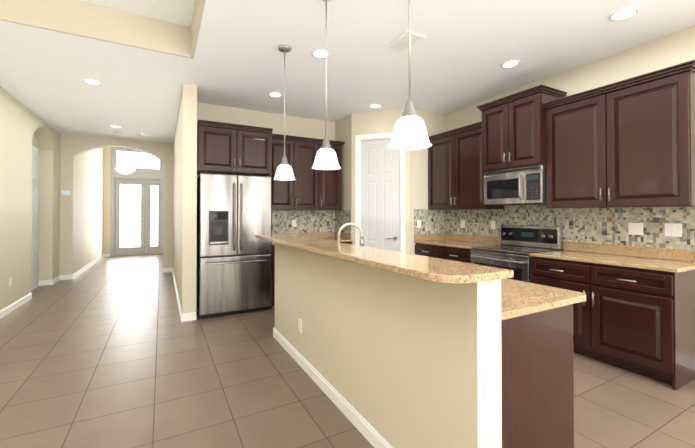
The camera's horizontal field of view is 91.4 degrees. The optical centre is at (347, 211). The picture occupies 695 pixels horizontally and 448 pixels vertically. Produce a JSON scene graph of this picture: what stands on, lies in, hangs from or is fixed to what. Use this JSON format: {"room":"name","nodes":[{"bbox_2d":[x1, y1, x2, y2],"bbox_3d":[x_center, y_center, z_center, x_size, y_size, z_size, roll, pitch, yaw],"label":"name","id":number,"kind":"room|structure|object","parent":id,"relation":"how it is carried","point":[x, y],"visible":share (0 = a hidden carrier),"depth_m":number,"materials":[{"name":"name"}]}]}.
{"room":"kitchen","nodes":[
{"label":"kitchen","id":0,"kind":"room"},
{"bbox_2d":[0,254,694,447],"bbox_3d":[-1.067,1.406,4.093,6.500,0.100,17.900,0,-1,-29],"label":"floor","id":1,"kind":"structure","parent":0,"point":[110,352],"depth_m":2.62,"materials":[{"name":"tile"}]},
{"bbox_2d":[196,172,270,318],"bbox_3d":[-1.590,0.439,4.713,0.900,1.845,0.800,0,-1,-29],"label":"refrigerator","id":2,"kind":"object","parent":1,"relation":"on","point":[233,272],"visible":0.98,"depth_m":4.40,"materials":[{"name":"grey metal"}]},
{"bbox_2d":[197,119,272,308],"bbox_3d":[-1.618,0.107,4.778,0.956,2.510,0.680,0,-1,-29],"label":"tall cabinet","id":3,"kind":"object","parent":1,"relation":"on","point":[231,149],"visible":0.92,"depth_m":4.51,"materials":[{"name":"brown wood"}]},
{"bbox_2d":[272,134,352,305],"bbox_3d":[-0.627,0.112,5.333,1.301,2.510,0.658,0,-1,-29],"label":"cabinet","id":4,"kind":"object","parent":1,"relation":"on","point":[306,202],"depth_m":5.39,"materials":[{"name":"brown wood"}]},
{"bbox_2d":[273,237,585,447],"bbox_3d":[0.205,0.809,2.680,0.821,1.070,2.718,0,-1,-29],"label":"kitchen island","id":5,"kind":"object","parent":1,"relation":"on","point":[383,348],"depth_m":1.65,"materials":[{"name":"beige paint"}]},
{"bbox_2d":[337,222,363,245],"bbox_3d":[0.006,0.264,2.952,0.250,0.332,0.151,0,-1,-29],"label":"faucet","id":6,"kind":"object","parent":5,"relation":"on","point":[355,225],"visible":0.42,"depth_m":2.93,"materials":[{"name":"silver metal"}]},
{"bbox_2d":[255,234,513,285],"bbox_3d":[-0.163,0.258,2.477,0.348,0.030,2.780,0,-1,-29],"label":"island countertop","id":7,"kind":"structure","parent":5,"relation":"on","point":[443,272],"depth_m":1.58,"materials":[{"name":"beige stone"}]},
{"bbox_2d":[470,225,562,282],"bbox_3d":[1.938,0.766,3.974,0.705,1.178,0.752,0,-1,-29],"label":"range","id":8,"kind":"object","parent":1,"relation":"on","point":[517,247],"visible":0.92,"depth_m":3.90,"materials":[{"name":"grey metal"}]},
{"bbox_2d":[414,60,694,389],"bbox_3d":[1.995,0.013,3.958,0.658,2.685,3.028,0,-1,-29],"label":"kitchen cabinets","id":9,"kind":"object","parent":1,"relation":"on","point":[617,159],"visible":0.85,"depth_m":3.15,"materials":[{"name":"brown wood"}]},
{"bbox_2d":[484,165,545,204],"bbox_3d":[2.060,-0.288,4.050,0.455,0.416,0.752,0,-1,-29],"label":"microwave","id":10,"kind":"object","parent":9,"relation":"attached to","point":[521,186],"visible":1,"depth_m":3.91,"materials":[{"name":"grey metal"}]},
{"bbox_2d":[0,26,694,313],"bbox_3d":[-1.030,-0.494,4.015,6.225,3.700,17.800,0,-1,-29],"label":"wall","id":11,"kind":"structure","parent":0,"point":[74,232],"depth_m":5.23,"materials":[{"name":"beige paint"}]},
{"bbox_2d":[31,146,38,290],"bbox_3d":[-5.334,0.120,5.726,0.103,2.500,0.940,0,-1,-29],"label":"door","id":12,"kind":"structure","parent":11,"relation":"in","point":[34,218],"depth_m":5.91,"materials":[{"name":"white"}]},
{"bbox_2d":[61,190,69,194],"bbox_3d":[-5.663,-0.370,6.824,0.140,0.100,0.022,0,-1,-29],"label":"thermostat","id":13,"kind":"object","parent":11,"relation":"attached to","point":[65,192],"visible":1,"depth_m":6.81,"materials":[{"name":"white plastic"}]},
{"bbox_2d":[0,254,195,321],"bbox_3d":[-1.052,1.308,3.988,5.975,0.095,17.500,0,-1,-29],"label":"baseboard","id":14,"kind":"structure","parent":11,"relation":"attached to","point":[28,297],"depth_m":5.41,"materials":[{"name":"white wood"}]},
{"bbox_2d":[110,147,163,256],"bbox_3d":[-6.727,-0.308,10.919,1.470,3.445,0.158,0,-1,-29],"label":"front door","id":15,"kind":"structure","parent":11,"relation":"in","point":[136,217],"depth_m":10.89,"materials":[{"name":"grey paint"}]},
{"bbox_2d":[0,0,694,143],"bbox_3d":[-0.987,-2.009,4.052,6.125,0.870,17.800,0,-1,-29],"label":"ceiling","id":16,"kind":"structure","parent":0,"point":[143,61],"depth_m":3.38,"materials":[{"name":"white paint"}]},
{"bbox_2d":[82,78,101,84],"bbox_3d":[-3.099,-1.569,4.124,0.196,0.008,0.196,0,-1,-29],"label":"recessed light","id":17,"kind":"object","parent":16,"relation":"in","point":[92,81],"visible":0.96,"depth_m":4.12,"materials":[{"name":"white"}]},
{"bbox_2d":[114,158,135,174],"bbox_3d":[-5.924,-1.631,9.043,0.490,1.339,0.490,0,-1,-29],"label":"pendant light","id":18,"kind":"object","parent":16,"relation":"hanging from","point":[124,171],"visible":0.88,"depth_m":8.92,"materials":[{"name":"white glass"}]},
{"bbox_2d":[140,132,163,136],"bbox_3d":[-3.957,-1.543,6.881,0.400,0.012,0.250,0,-1,-29],"label":"ceiling vent","id":19,"kind":"object","parent":16,"relation":"in","point":[152,134],"visible":1,"depth_m":6.84,"materials":[{"name":"grey metal"}]},
{"bbox_2d":[268,92,282,96],"bbox_3d":[-0.972,-1.565,4.569,0.196,0.008,0.196,0,-1,-29],"label":"recessed light","id":20,"kind":"object","parent":16,"relation":"in","point":[274,94],"visible":1,"depth_m":4.56,"materials":[{"name":"white"}]},
{"bbox_2d":[274,45,295,180],"bbox_3d":[-0.607,-0.943,3.282,0.214,1.274,0.214,0,-1,-29],"label":"pendant light","id":21,"kind":"object","parent":16,"relation":"hanging from","point":[284,171],"visible":1,"depth_m":3.25,"materials":[{"name":"white glass"}]},
{"bbox_2d":[311,49,330,58],"bbox_3d":[-0.267,-1.575,3.405,0.196,0.008,0.196,0,-1,-29],"label":"recessed light","id":22,"kind":"object","parent":16,"relation":"in","point":[318,53],"visible":0.88,"depth_m":3.40,"materials":[{"name":"white"}]},
{"bbox_2d":[312,0,340,169],"bbox_3d":[-0.155,-0.949,2.475,0.214,1.274,0.214,0,-1,-29],"label":"pendant light","id":23,"kind":"object","parent":16,"relation":"hanging from","point":[326,157],"visible":1,"depth_m":2.45,"materials":[{"name":"white glass"}]},
{"bbox_2d":[369,104,381,107],"bbox_3d":[0.415,-1.561,5.054,0.196,0.008,0.196,0,-1,-29],"label":"recessed light","id":24,"kind":"object","parent":16,"relation":"in","point":[375,106],"visible":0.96,"depth_m":5.05,"materials":[{"name":"white"}]},
{"bbox_2d":[383,31,425,53],"bbox_3d":[0.529,-1.575,3.179,0.220,0.012,0.360,0,-1,-29],"label":"ceiling vent","id":25,"kind":"object","parent":16,"relation":"in","point":[399,44],"visible":0.92,"depth_m":3.16,"materials":[{"name":"grey metal"}]},
{"bbox_2d":[388,0,431,149],"bbox_3d":[0.306,-0.956,1.673,0.214,1.274,0.214,0,-1,-29],"label":"pendant light","id":26,"kind":"object","parent":16,"relation":"hanging from","point":[410,132],"visible":1,"depth_m":1.63,"materials":[{"name":"white glass"}]},
{"bbox_2d":[500,60,520,67],"bbox_3d":[1.747,-1.573,3.639,0.196,0.008,0.196,0,-1,-29],"label":"recessed light","id":27,"kind":"object","parent":16,"relation":"in","point":[511,64],"visible":1,"depth_m":3.63,"materials":[{"name":"white"}]},
{"bbox_2d":[609,6,639,20],"bbox_3d":[2.224,-1.581,2.726,0.196,0.008,0.196,0,-1,-29],"label":"recessed light","id":28,"kind":"object","parent":16,"relation":"in","point":[624,13],"visible":1,"depth_m":2.72,"materials":[{"name":"white"}]},
{"bbox_2d":[352,108,409,253],"bbox_3d":[0.522,-0.098,5.327,0.928,2.930,0.120,0,-1,20],"label":"wall","id":29,"kind":"structure","parent":0,"point":[375,122],"depth_m":5.30,"materials":[{"name":"beige paint"}]},
{"bbox_2d":[355,132,405,252],"bbox_3d":[0.504,0.080,5.276,0.804,2.572,0.101,0,-1,20],"label":"pantry door","id":30,"kind":"structure","parent":29,"relation":"in","point":[382,200],"depth_m":5.28,"materials":[{"name":"white wood"}]}
]}

